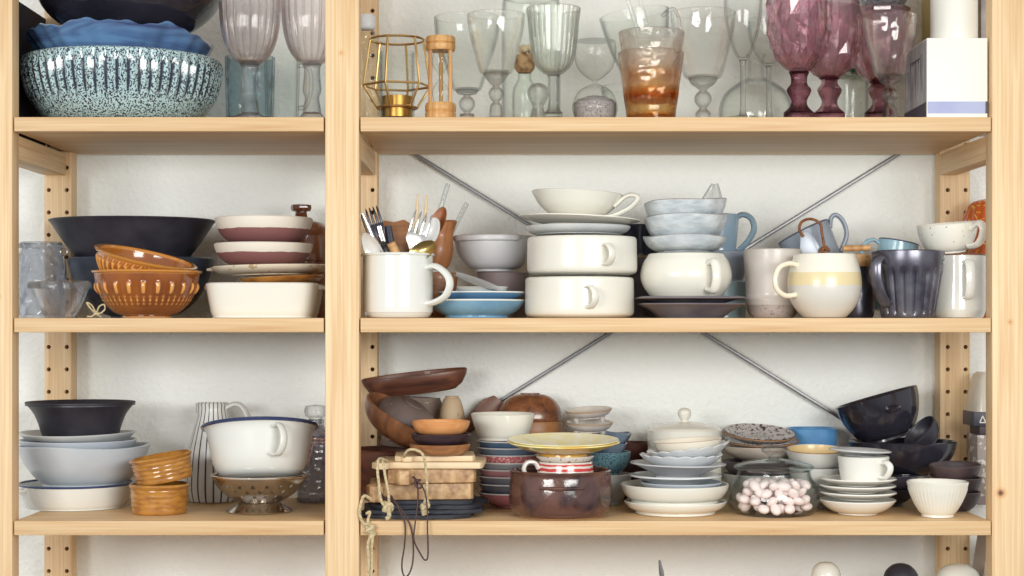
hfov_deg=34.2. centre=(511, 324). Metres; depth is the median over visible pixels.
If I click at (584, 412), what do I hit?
dish
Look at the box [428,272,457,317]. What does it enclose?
wooden bowl
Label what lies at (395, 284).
enamel mug
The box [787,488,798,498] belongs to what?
pebble
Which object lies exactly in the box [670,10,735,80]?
goblet
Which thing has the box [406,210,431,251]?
fork
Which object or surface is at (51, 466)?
serving bowl
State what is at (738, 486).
bowl
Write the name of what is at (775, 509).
pebble
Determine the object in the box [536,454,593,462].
bowl
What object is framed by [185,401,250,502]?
pitcher
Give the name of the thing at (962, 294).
mug
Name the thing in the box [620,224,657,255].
mug
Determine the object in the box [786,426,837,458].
bowl
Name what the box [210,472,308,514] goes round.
colander
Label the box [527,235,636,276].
pot
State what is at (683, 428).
crock
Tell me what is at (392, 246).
pestle
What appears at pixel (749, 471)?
jar
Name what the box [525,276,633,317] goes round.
pot
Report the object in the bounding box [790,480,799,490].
pebble
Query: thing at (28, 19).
support
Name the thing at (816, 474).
bowl
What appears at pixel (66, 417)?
bowl
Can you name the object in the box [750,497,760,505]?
pebble
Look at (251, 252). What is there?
bowl
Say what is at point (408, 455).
cutting board
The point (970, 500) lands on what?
clay bowl
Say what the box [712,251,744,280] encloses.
mug
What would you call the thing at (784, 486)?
pebble
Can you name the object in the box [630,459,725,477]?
plate
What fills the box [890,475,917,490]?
bowl
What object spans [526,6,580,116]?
goblet
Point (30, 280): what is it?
glass bowl
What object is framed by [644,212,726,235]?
bowl
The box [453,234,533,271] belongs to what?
bowl
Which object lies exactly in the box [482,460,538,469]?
bowl
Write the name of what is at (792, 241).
mug
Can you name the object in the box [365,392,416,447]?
wooden bowl
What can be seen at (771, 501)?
pebble
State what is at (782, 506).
pebble
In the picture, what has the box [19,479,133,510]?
pan
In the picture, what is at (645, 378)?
wall
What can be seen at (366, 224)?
teaspoon
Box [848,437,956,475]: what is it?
bowl
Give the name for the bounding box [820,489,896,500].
saucer
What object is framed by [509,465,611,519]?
glass bowl
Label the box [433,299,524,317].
plate
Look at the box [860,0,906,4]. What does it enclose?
glass tumbler
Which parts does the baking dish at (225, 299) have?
lug handle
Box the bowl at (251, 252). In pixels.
[214,241,312,264]
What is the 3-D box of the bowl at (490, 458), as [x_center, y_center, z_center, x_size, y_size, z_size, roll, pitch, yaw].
[-0.006,0.195,2.368,0.088,0.025,0.088,0,0,-37]
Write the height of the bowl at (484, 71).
0.080 m
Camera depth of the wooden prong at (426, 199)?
2.28 m
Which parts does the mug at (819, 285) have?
handle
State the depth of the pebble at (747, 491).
2.27 m
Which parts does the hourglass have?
rod, rod, rod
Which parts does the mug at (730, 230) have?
handle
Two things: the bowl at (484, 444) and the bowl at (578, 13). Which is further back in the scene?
the bowl at (484, 444)
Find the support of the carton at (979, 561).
on the shelving unit
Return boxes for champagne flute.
[724,7,761,116]
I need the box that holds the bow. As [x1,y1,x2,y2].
[86,302,105,316]
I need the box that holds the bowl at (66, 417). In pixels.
[24,399,135,435]
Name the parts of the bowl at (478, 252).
lug handle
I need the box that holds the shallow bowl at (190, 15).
[38,0,222,32]
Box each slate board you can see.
[361,508,473,519]
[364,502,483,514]
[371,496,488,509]
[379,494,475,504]
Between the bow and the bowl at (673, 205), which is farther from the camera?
the bowl at (673, 205)
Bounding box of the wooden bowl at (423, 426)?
[412,419,469,434]
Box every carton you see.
[972,535,985,575]
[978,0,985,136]
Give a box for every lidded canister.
[811,562,840,575]
[884,563,917,575]
[936,563,978,575]
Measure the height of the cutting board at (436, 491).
0.130 m
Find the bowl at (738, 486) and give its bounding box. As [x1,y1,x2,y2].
[723,472,790,502]
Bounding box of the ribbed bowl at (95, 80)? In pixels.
[19,45,222,116]
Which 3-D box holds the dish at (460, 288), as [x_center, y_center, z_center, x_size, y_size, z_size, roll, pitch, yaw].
[-0.041,-0.046,2.303,0.072,0.014,0.072,0,0,-8]
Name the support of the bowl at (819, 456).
on the bowl at (816, 474)
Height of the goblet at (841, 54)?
0.177 m
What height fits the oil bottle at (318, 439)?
0.142 m
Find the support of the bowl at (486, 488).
on the bowl at (498, 500)
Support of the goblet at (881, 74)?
on the shelving unit
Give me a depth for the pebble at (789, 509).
2.23 m
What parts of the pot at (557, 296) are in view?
handle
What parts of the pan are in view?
lug handle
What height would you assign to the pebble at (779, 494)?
0.014 m
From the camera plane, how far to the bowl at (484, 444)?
2.33 m
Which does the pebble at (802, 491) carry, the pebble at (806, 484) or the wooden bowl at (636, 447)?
the pebble at (806, 484)
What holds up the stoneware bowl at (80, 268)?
on the shelving unit
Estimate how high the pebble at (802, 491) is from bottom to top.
0.015 m
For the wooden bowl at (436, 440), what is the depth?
2.23 m
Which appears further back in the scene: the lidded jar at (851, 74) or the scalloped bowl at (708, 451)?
the lidded jar at (851, 74)
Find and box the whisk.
[380,241,389,251]
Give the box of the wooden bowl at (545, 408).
[498,393,562,421]
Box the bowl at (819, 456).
[786,444,842,468]
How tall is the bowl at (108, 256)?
0.073 m
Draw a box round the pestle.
[387,241,399,251]
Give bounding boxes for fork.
[365,206,384,244]
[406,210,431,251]
[658,560,663,575]
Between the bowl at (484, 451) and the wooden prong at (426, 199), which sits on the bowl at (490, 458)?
the bowl at (484, 451)
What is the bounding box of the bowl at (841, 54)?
[810,0,863,78]
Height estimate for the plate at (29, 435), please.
0.021 m
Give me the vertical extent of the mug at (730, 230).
0.059 m
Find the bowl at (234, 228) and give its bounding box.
[215,215,312,241]
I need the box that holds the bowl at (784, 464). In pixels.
[722,458,794,475]
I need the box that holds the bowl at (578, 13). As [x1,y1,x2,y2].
[526,6,580,75]
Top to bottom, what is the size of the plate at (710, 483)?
0.015 m
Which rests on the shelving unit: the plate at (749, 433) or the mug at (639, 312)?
the mug at (639, 312)
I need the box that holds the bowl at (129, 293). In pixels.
[91,269,201,317]
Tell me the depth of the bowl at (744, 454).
2.39 m
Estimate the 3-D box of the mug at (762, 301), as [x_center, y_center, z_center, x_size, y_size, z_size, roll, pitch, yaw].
[0.362,-0.058,2.319,0.081,0.095,0.081,0,0,42]
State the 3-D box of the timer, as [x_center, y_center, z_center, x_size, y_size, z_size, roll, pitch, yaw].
[0.114,-0.332,2.280,0.062,0.114,0.062,0,0,0]
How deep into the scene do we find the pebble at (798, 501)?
2.24 m
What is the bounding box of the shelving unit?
[0,0,1023,575]
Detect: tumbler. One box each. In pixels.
[618,29,684,103]
[618,49,683,116]
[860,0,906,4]
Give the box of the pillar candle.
[930,0,977,37]
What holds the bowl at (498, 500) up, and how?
on the shelving unit
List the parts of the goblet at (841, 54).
stem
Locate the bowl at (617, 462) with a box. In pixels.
[589,450,630,474]
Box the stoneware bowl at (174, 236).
[48,216,214,256]
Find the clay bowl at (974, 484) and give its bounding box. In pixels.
[933,477,981,492]
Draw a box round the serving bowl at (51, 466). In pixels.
[19,442,150,486]
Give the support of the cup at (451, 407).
on the wooden bowl at (369, 454)
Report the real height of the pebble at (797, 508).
0.015 m
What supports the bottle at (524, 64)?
on the shelving unit
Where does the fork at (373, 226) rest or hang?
in the enamel mug at (395, 284)
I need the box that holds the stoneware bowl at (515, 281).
[477,272,528,317]
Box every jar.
[19,241,67,317]
[728,458,819,517]
[840,68,861,78]
[961,199,985,317]
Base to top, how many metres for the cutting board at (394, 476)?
0.117 m
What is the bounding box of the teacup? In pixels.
[532,188,640,215]
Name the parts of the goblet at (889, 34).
stem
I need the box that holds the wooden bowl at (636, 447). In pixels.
[625,441,647,458]
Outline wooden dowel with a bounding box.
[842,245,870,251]
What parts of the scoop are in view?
handle, handle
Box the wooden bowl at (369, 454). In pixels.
[361,446,408,501]
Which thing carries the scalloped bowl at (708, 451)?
on the scalloped bowl at (653, 460)
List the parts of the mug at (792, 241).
handle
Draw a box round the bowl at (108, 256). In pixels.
[94,244,197,269]
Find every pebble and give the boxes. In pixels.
[736,493,742,501]
[738,495,749,504]
[740,503,750,511]
[743,480,750,487]
[743,487,754,496]
[749,480,760,491]
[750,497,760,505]
[753,502,763,511]
[754,488,763,498]
[758,505,768,513]
[759,481,768,488]
[760,489,771,498]
[767,497,777,506]
[769,482,777,490]
[770,504,780,515]
[775,489,784,499]
[777,504,785,513]
[778,482,790,491]
[782,497,794,504]
[784,504,794,513]
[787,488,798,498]
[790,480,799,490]
[793,497,804,505]
[793,504,802,511]
[798,487,806,496]
[799,480,810,489]
[801,495,809,504]
[801,503,812,510]
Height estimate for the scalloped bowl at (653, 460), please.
0.025 m
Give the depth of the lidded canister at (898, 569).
2.31 m
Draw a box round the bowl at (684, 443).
[654,436,721,451]
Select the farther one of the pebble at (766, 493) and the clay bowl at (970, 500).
the clay bowl at (970, 500)
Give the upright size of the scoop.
0.057 m
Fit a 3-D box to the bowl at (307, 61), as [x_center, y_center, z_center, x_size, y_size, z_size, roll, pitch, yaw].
[-0.274,-0.416,2.285,0.085,0.116,0.085,0,0,0]
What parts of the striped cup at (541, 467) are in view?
handle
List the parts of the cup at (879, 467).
handle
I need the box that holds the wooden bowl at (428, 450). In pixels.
[409,442,469,455]
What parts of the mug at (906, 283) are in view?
handle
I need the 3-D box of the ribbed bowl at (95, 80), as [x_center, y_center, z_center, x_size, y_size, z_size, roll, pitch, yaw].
[-0.548,-0.323,2.346,0.279,0.096,0.271,0,0,3]
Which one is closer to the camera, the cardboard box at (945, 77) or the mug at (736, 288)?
the cardboard box at (945, 77)
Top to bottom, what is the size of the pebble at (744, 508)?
0.016 m
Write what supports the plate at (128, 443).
in the serving bowl at (51, 466)
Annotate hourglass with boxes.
[425,35,455,116]
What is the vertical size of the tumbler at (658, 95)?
0.094 m
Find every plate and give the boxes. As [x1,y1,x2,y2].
[19,430,135,442]
[19,437,136,448]
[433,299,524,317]
[437,291,524,298]
[507,432,619,456]
[518,213,639,224]
[620,479,728,504]
[624,498,726,516]
[629,471,721,484]
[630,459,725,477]
[635,296,745,302]
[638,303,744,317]
[640,479,721,488]
[723,423,795,444]
[723,435,798,447]
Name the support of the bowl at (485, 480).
on the bowl at (486, 488)
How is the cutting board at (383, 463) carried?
on the cutting board at (394, 476)
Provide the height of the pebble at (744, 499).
0.013 m
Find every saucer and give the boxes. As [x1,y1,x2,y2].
[819,482,895,493]
[819,496,895,515]
[820,474,896,486]
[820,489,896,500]
[829,447,891,456]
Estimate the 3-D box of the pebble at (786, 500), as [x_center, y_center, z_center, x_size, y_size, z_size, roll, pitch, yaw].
[0.372,0.238,2.247,0.017,0.013,0.014,0,0,19]
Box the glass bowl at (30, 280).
[28,280,90,317]
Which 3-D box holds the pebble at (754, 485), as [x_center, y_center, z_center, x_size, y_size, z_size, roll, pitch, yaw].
[0.329,0.218,2.255,0.016,0.015,0.013,0,0,36]
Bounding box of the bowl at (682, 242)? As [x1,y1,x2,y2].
[643,233,726,252]
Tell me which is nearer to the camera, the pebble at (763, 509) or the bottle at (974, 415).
the pebble at (763, 509)
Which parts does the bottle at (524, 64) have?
knob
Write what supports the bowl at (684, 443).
on the scalloped bowl at (708, 451)
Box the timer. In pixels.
[572,42,617,116]
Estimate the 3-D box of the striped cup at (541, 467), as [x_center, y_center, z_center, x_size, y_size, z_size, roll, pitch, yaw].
[0.070,0.214,2.260,0.080,0.065,0.090,0,0,37]
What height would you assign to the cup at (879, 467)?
0.033 m
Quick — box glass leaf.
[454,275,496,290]
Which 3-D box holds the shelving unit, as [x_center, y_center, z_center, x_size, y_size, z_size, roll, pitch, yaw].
[-0.013,0.325,2.356,1.383,1.851,0.312,0,0,0]
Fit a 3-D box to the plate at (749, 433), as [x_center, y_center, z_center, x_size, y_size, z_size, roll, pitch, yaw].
[0.360,0.160,2.426,0.106,0.028,0.099,0,0,-3]
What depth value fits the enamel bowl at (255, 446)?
2.26 m
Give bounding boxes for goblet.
[219,0,280,116]
[281,0,324,117]
[434,18,499,92]
[467,11,524,116]
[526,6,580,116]
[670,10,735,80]
[765,0,832,116]
[810,0,863,116]
[854,3,913,116]
[862,12,917,116]
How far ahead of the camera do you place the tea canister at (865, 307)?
2.31 m
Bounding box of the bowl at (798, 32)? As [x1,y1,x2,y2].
[765,0,832,71]
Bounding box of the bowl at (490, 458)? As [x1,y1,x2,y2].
[477,453,538,462]
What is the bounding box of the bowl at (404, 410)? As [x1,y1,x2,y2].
[376,396,433,428]
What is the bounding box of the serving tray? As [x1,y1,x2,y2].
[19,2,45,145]
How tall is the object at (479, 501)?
0.005 m
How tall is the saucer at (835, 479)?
0.010 m
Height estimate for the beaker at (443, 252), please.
0.073 m
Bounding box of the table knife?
[385,225,393,243]
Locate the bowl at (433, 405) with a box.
[381,396,441,447]
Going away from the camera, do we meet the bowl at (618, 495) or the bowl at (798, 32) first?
the bowl at (798, 32)
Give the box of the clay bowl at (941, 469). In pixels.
[929,461,980,478]
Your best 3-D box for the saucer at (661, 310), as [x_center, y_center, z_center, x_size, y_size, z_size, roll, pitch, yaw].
[0.245,-0.020,2.292,0.142,0.020,0.142,0,0,0]
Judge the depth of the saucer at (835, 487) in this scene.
2.25 m
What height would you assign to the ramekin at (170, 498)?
0.040 m
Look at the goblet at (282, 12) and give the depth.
2.28 m
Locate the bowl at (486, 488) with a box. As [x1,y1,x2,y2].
[478,481,508,493]
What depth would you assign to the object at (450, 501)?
2.23 m
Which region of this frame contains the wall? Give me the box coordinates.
[19,0,985,575]
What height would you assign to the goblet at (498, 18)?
0.155 m
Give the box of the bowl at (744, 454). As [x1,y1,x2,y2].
[724,444,787,462]
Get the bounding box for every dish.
[204,282,324,317]
[207,264,324,276]
[240,274,323,282]
[361,367,466,395]
[456,286,507,290]
[525,223,629,235]
[565,406,611,423]
[566,419,612,433]
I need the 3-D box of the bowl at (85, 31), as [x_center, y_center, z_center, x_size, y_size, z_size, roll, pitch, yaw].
[-0.550,-0.374,2.346,0.262,0.080,0.237,0,0,0]
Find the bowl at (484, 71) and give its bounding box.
[467,11,524,75]
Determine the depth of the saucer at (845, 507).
2.25 m
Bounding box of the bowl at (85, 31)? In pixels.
[26,17,213,55]
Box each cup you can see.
[439,396,466,442]
[521,460,593,472]
[599,6,668,74]
[640,252,731,295]
[838,454,893,480]
[859,237,918,310]
[916,220,985,253]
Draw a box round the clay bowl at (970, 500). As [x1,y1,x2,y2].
[958,491,980,510]
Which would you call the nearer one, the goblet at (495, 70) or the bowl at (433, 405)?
the goblet at (495, 70)
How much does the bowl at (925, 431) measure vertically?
0.049 m
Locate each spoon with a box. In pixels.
[362,233,382,252]
[377,225,385,243]
[410,240,436,258]
[418,218,439,240]
[432,207,446,230]
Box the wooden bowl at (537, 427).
[529,421,561,460]
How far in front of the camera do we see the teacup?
2.25 m
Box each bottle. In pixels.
[295,419,324,502]
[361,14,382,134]
[512,44,536,112]
[963,371,985,434]
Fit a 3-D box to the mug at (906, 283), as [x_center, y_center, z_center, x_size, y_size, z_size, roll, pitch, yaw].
[0.533,-0.055,2.262,0.107,0.090,0.097,0,0,0]
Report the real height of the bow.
0.021 m
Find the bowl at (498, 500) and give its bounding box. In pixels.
[479,490,509,507]
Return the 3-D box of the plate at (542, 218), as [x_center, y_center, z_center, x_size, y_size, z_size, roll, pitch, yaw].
[0.092,-0.142,2.288,0.167,0.017,0.167,0,0,3]
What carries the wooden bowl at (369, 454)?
on the shelving unit
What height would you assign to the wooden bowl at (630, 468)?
0.061 m
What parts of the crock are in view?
lid, knob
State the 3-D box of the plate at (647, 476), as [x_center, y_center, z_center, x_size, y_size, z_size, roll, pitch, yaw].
[0.225,0.214,2.297,0.128,0.018,0.128,0,0,25]
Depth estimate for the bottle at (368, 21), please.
2.38 m
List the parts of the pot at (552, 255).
handle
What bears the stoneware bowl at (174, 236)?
on the stoneware bowl at (80, 268)
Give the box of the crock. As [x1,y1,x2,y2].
[647,408,721,480]
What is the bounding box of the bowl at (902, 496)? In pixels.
[889,490,910,505]
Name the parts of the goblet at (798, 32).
stem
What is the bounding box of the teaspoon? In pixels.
[361,213,375,238]
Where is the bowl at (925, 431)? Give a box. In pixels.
[904,416,938,444]
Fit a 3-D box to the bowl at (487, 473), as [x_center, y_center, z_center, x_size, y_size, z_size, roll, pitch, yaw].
[-0.006,0.215,2.368,0.086,0.025,0.086,0,0,20]
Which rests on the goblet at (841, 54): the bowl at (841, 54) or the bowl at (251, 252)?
the bowl at (841, 54)
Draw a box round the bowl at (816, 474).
[789,466,839,488]
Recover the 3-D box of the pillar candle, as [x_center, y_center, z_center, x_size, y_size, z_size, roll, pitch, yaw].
[0.598,-0.429,2.255,0.063,0.095,0.063,0,0,0]
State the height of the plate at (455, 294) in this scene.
0.015 m
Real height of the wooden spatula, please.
0.111 m
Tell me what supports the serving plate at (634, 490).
on the serving plate at (644, 509)
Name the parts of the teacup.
handle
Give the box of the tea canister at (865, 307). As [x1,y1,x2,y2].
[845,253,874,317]
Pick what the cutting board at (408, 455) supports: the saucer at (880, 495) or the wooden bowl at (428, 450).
the wooden bowl at (428, 450)
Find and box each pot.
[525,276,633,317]
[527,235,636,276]
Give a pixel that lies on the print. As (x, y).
(914, 72)
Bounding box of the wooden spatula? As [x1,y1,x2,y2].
[383,220,409,251]
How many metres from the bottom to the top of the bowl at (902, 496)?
0.024 m
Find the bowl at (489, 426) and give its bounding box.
[471,412,534,440]
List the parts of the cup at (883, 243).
handle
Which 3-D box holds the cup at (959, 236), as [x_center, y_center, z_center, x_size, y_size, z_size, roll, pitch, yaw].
[0.603,-0.122,2.303,0.083,0.048,0.092,0,0,-2]
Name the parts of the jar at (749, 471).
lid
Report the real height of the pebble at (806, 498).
0.014 m
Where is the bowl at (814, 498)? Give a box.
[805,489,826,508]
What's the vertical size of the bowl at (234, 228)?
0.039 m
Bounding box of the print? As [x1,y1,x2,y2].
[905,53,922,105]
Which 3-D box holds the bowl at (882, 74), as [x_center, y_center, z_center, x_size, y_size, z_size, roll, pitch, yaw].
[0.507,-0.374,2.234,0.072,0.083,0.072,0,0,0]
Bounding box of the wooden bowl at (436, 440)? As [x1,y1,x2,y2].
[411,432,470,445]
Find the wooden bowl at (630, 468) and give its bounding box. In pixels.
[621,459,647,499]
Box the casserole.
[291,204,324,317]
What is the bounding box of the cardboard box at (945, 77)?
[904,38,987,116]
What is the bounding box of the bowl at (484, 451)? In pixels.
[477,446,534,455]
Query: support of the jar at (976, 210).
on the shelving unit
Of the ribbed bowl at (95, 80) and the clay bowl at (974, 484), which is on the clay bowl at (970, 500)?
the clay bowl at (974, 484)
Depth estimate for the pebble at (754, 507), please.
2.26 m
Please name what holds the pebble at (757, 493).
in the jar at (749, 471)
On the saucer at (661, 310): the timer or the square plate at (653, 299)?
the square plate at (653, 299)
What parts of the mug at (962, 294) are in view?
handle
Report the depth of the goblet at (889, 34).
2.36 m
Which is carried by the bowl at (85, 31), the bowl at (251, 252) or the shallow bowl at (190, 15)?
the shallow bowl at (190, 15)
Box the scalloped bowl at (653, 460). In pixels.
[639,452,722,465]
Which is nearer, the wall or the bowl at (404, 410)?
the bowl at (404, 410)
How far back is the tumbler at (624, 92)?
2.24 m
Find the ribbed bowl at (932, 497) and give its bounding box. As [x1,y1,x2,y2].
[906,478,968,517]
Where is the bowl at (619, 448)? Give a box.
[594,442,626,452]
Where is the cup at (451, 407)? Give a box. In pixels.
[439,396,466,442]
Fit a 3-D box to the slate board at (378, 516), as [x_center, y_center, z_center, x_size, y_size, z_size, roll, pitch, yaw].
[-0.129,0.255,2.281,0.156,0.005,0.142,0,0,3]
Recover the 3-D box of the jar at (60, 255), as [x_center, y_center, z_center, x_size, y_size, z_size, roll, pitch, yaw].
[-0.674,-0.064,2.385,0.072,0.109,0.072,0,0,42]
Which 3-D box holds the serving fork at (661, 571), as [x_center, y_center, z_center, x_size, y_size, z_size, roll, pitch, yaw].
[0.221,0.423,2.329,0.039,0.192,0.004,0,0,-28]
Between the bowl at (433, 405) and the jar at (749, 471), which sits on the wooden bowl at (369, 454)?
the bowl at (433, 405)
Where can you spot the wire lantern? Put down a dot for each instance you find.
(389, 105)
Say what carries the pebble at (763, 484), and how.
in the jar at (749, 471)
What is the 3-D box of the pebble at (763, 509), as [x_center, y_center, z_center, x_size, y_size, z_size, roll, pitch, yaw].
[0.338,0.248,2.239,0.014,0.012,0.017,0,0,-37]
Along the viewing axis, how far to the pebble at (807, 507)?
2.26 m
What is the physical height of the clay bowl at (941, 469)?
0.031 m
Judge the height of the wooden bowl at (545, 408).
0.042 m
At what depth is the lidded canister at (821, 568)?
2.31 m
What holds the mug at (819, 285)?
on the shelving unit
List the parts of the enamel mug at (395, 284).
handle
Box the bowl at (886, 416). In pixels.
[835,385,918,442]
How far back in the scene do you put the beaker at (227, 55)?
2.38 m
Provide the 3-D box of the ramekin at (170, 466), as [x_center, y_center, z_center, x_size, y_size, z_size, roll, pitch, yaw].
[-0.484,0.196,2.294,0.086,0.048,0.087,0,0,20]
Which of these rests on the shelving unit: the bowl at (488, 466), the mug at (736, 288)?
the mug at (736, 288)
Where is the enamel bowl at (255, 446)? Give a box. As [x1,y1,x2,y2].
[200,416,318,477]
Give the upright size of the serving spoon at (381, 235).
0.112 m
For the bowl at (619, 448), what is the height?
0.024 m
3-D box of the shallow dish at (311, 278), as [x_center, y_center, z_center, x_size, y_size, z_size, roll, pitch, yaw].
[-0.316,-0.061,2.292,0.115,0.016,0.110,0,0,3]
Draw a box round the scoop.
[798,218,829,253]
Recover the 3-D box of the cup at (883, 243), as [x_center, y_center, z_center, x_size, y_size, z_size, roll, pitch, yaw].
[0.543,-0.070,2.400,0.085,0.111,0.058,0,0,14]
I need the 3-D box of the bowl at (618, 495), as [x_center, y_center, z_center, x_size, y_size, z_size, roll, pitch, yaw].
[0.137,0.236,2.408,0.072,0.044,0.072,0,0,-37]
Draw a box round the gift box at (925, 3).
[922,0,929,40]
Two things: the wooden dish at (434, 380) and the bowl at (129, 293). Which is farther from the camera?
the wooden dish at (434, 380)
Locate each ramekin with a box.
[128,481,190,515]
[129,449,192,485]
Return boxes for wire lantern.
[362,34,427,116]
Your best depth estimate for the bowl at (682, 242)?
2.25 m
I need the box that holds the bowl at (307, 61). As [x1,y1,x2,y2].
[281,0,324,64]
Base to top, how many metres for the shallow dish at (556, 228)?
0.012 m
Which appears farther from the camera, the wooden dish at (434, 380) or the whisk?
the wooden dish at (434, 380)
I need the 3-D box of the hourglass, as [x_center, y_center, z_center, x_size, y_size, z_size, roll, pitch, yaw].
[-0.096,-0.332,2.248,0.042,0.113,0.042,0,0,-14]
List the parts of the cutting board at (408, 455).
twine cord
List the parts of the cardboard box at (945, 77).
photo panel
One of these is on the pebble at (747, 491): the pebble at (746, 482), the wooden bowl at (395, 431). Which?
the pebble at (746, 482)
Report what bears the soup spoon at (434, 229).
in the enamel mug at (395, 284)
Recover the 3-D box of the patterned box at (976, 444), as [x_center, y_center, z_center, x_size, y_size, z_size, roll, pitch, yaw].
[0.694,0.208,2.418,0.052,0.100,0.056,0,0,0]
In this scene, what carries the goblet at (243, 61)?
on the shelving unit
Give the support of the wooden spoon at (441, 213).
in the enamel mug at (395, 284)
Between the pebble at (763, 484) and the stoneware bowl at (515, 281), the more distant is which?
the stoneware bowl at (515, 281)
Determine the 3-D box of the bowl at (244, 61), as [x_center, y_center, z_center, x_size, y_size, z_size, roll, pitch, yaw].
[-0.352,-0.407,2.237,0.084,0.114,0.084,0,0,0]
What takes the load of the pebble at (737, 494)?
in the jar at (749, 471)
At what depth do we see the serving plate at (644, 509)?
2.24 m
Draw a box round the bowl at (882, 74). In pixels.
[862,12,917,78]
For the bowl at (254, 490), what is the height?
0.037 m
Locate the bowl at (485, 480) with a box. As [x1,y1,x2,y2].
[478,474,509,484]
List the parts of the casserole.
knob, lid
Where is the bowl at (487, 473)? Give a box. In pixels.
[478,469,509,476]
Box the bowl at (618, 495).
[611,472,631,504]
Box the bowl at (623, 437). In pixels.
[591,431,631,443]
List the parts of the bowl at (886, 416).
lug handle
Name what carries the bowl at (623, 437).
on the bowl at (619, 448)
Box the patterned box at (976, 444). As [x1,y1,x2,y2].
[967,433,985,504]
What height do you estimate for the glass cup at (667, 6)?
0.107 m
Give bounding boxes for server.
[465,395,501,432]
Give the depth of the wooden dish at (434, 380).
2.42 m
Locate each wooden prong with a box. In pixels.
[413,194,418,232]
[422,195,427,222]
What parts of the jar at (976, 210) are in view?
lid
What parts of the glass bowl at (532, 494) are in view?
lug handle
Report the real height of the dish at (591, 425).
0.023 m
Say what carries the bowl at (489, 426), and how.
on the bowl at (484, 444)
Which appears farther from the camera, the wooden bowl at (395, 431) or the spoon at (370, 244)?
the wooden bowl at (395, 431)
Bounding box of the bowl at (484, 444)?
[477,439,517,448]
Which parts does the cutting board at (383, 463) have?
twine cord, twine cord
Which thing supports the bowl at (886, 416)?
on the bowl at (907, 459)
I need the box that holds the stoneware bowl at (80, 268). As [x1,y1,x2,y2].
[67,256,213,317]
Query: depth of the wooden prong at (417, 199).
2.27 m
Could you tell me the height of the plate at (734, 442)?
0.022 m
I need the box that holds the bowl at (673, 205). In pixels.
[644,198,726,215]
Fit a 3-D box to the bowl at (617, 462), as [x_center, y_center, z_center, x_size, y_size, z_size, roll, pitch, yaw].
[0.137,0.199,2.408,0.069,0.033,0.069,0,0,3]
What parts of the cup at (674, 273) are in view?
handle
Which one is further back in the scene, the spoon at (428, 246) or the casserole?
the casserole
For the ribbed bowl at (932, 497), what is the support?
on the shelving unit
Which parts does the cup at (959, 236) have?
handle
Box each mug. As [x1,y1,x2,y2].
[361,252,453,317]
[617,256,657,317]
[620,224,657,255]
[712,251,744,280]
[717,212,756,250]
[722,281,745,317]
[743,248,801,317]
[772,253,861,317]
[778,213,848,252]
[870,249,944,317]
[934,254,985,317]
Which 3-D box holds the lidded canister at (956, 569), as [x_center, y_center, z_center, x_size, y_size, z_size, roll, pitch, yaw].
[0.621,0.427,2.320,0.073,0.189,0.073,0,0,0]
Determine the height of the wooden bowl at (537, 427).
0.118 m
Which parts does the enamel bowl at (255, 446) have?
handle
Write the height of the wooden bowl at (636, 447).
0.036 m
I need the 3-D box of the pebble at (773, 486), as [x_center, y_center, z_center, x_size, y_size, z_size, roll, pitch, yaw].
[0.353,0.218,2.244,0.013,0.012,0.015,0,0,28]
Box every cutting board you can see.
[358,477,472,575]
[372,456,486,520]
[386,469,475,560]
[395,448,474,515]
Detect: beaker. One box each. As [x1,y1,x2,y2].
[225,55,274,116]
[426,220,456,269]
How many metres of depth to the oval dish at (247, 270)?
2.26 m
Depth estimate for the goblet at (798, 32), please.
2.22 m
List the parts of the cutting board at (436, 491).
twine cord, twine cord, leather cord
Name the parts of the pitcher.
handle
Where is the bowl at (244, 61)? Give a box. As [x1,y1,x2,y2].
[219,0,280,64]
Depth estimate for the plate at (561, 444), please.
2.29 m
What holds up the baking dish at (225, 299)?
on the shelving unit
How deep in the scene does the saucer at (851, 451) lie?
2.27 m
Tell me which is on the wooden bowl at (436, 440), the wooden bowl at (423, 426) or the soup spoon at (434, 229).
the wooden bowl at (423, 426)
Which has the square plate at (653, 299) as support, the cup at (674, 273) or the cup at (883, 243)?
the cup at (674, 273)
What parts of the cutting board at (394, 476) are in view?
leather cord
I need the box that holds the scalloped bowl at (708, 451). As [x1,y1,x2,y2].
[646,440,728,457]
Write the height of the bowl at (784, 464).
0.029 m
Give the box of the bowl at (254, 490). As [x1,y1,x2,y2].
[212,474,305,503]

